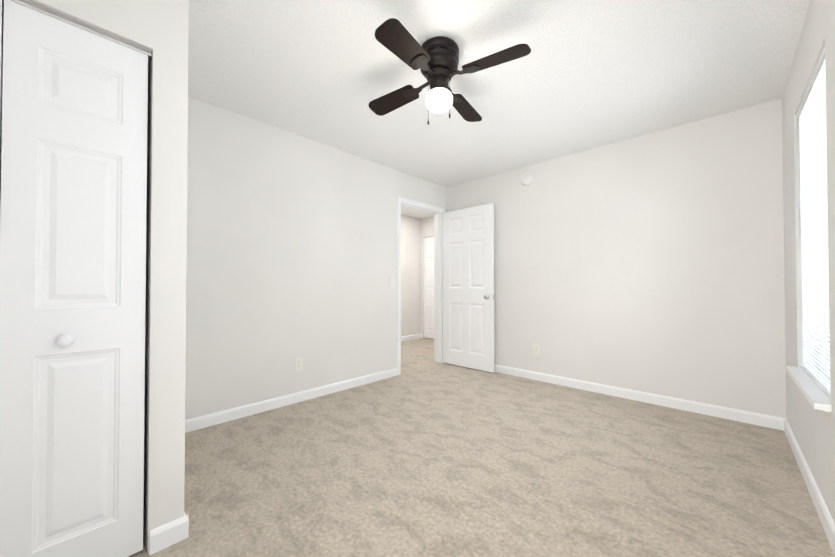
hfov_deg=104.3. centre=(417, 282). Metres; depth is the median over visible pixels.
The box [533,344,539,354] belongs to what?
electrical outlet
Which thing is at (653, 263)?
wall
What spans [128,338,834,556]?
floor
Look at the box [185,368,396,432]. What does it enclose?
baseboard
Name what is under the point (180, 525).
baseboard
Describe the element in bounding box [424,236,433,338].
closet door
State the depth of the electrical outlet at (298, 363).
2.91 m
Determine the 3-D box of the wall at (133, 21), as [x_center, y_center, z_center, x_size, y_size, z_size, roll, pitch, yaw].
[-1.382,-0.154,0.993,0.115,2.400,0.840,-1,-1,43]
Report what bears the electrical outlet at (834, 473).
attached to the wall at (813, 429)
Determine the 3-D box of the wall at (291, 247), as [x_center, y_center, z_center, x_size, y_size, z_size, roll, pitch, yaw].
[-0.642,-0.123,3.462,0.120,2.400,5.680,-1,-1,43]
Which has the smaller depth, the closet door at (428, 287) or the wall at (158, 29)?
the wall at (158, 29)
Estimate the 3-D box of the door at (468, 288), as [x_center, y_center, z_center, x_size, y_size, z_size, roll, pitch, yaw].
[0.631,0.066,4.131,0.777,2.015,0.145,-1,-1,43]
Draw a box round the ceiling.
[3,0,810,218]
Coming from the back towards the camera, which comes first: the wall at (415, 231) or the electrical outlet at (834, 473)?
the wall at (415, 231)
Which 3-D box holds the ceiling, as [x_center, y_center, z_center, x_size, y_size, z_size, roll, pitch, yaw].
[-0.067,-1.370,2.931,5.025,0.080,5.680,-1,-1,43]
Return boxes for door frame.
[397,196,444,374]
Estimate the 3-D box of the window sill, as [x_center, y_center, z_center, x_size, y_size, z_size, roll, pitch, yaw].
[1.998,0.523,1.624,0.128,0.038,0.870,-1,-1,43]
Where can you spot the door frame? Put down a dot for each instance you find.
(417, 203)
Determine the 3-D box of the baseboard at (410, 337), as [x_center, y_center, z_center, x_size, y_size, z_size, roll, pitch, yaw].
[-1.079,1.055,5.289,0.030,0.088,3.370,-1,-1,43]
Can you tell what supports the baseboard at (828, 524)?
attached to the wall at (813, 429)
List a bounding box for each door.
[0,0,150,556]
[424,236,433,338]
[443,203,494,372]
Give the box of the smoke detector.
[520,173,532,185]
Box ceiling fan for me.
[369,18,530,124]
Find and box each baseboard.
[169,512,188,542]
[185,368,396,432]
[401,334,422,340]
[494,364,780,429]
[781,418,834,554]
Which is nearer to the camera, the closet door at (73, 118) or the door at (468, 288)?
the closet door at (73, 118)
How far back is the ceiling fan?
1.79 m
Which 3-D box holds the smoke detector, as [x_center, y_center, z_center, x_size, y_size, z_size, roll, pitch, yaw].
[1.226,-1.171,3.670,0.144,0.144,0.046,-1,-1,43]
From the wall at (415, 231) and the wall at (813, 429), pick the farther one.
the wall at (415, 231)
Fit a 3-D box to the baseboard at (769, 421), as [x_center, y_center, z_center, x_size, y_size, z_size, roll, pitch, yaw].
[1.507,1.032,3.386,3.080,0.088,0.030,-1,-1,43]
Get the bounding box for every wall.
[0,57,445,419]
[3,0,154,553]
[151,0,188,529]
[401,214,433,337]
[446,98,785,417]
[782,0,834,522]
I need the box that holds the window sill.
[786,366,830,411]
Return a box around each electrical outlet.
[295,357,302,370]
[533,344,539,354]
[834,459,834,488]

